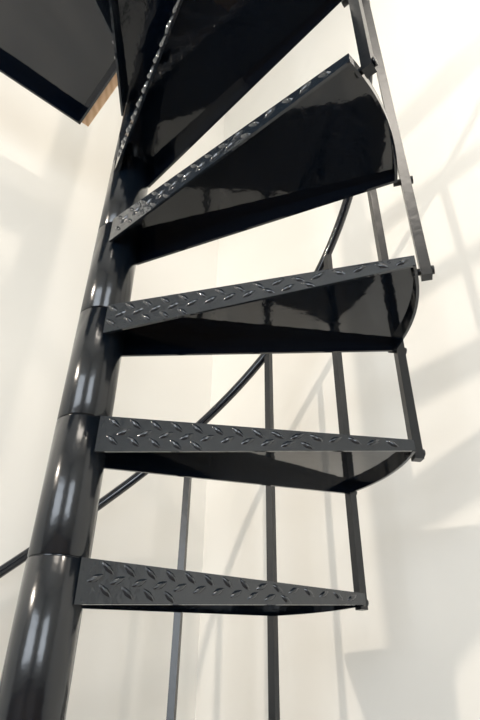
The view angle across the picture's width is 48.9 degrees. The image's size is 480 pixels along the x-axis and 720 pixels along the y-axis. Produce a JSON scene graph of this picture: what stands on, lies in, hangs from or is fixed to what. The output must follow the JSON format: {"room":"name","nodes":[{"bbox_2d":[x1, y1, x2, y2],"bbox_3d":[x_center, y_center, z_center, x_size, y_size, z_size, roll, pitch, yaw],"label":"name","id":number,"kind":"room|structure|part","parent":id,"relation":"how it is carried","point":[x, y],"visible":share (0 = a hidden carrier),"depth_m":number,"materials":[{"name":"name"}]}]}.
{"room":"stairwell","nodes":[
{"label":"stairwell","id":0,"kind":"room"},
{"bbox_2d":[0,72,224,719],"bbox_3d":[-1.784,-0.597,0.687,4.400,4.600,0.100,26,-40,-34],"label":"wall","id":1,"kind":"structure","parent":0,"point":[55,170],"depth_m":1.58,"materials":[{"name":"beige paint"}]},
{"bbox_2d":[195,0,479,719],"bbox_3d":[1.425,-0.676,0.469,0.102,4.600,4.700,26,-40,-34],"label":"wall","id":2,"kind":"structure","parent":0,"point":[414,653],"depth_m":1.33,"materials":[{"name":"beige paint"}]},
{"bbox_3d":[-0.259,0.490,-2.059,4.600,0.100,4.800,26,-40,-34],"label":"floor","id":3,"kind":"structure","parent":0,"visible":0},
{"bbox_2d":[0,0,434,719],"bbox_3d":[-0.368,-0.146,0.780,1.098,3.975,1.513,-22,-39,32],"label":"spiral staircase","id":4,"kind":"structure","parent":3,"relation":"on","point":[177,67],"depth_m":0.89,"materials":[{"name":"black metal"}]},
{"bbox_3d":[-0.232,-0.462,1.168,1.096,2.577,1.097,1,-32,0],"label":"handrail","id":5,"kind":"part","parent":4,"relation":"part of","materials":[{"name":"black metal"}]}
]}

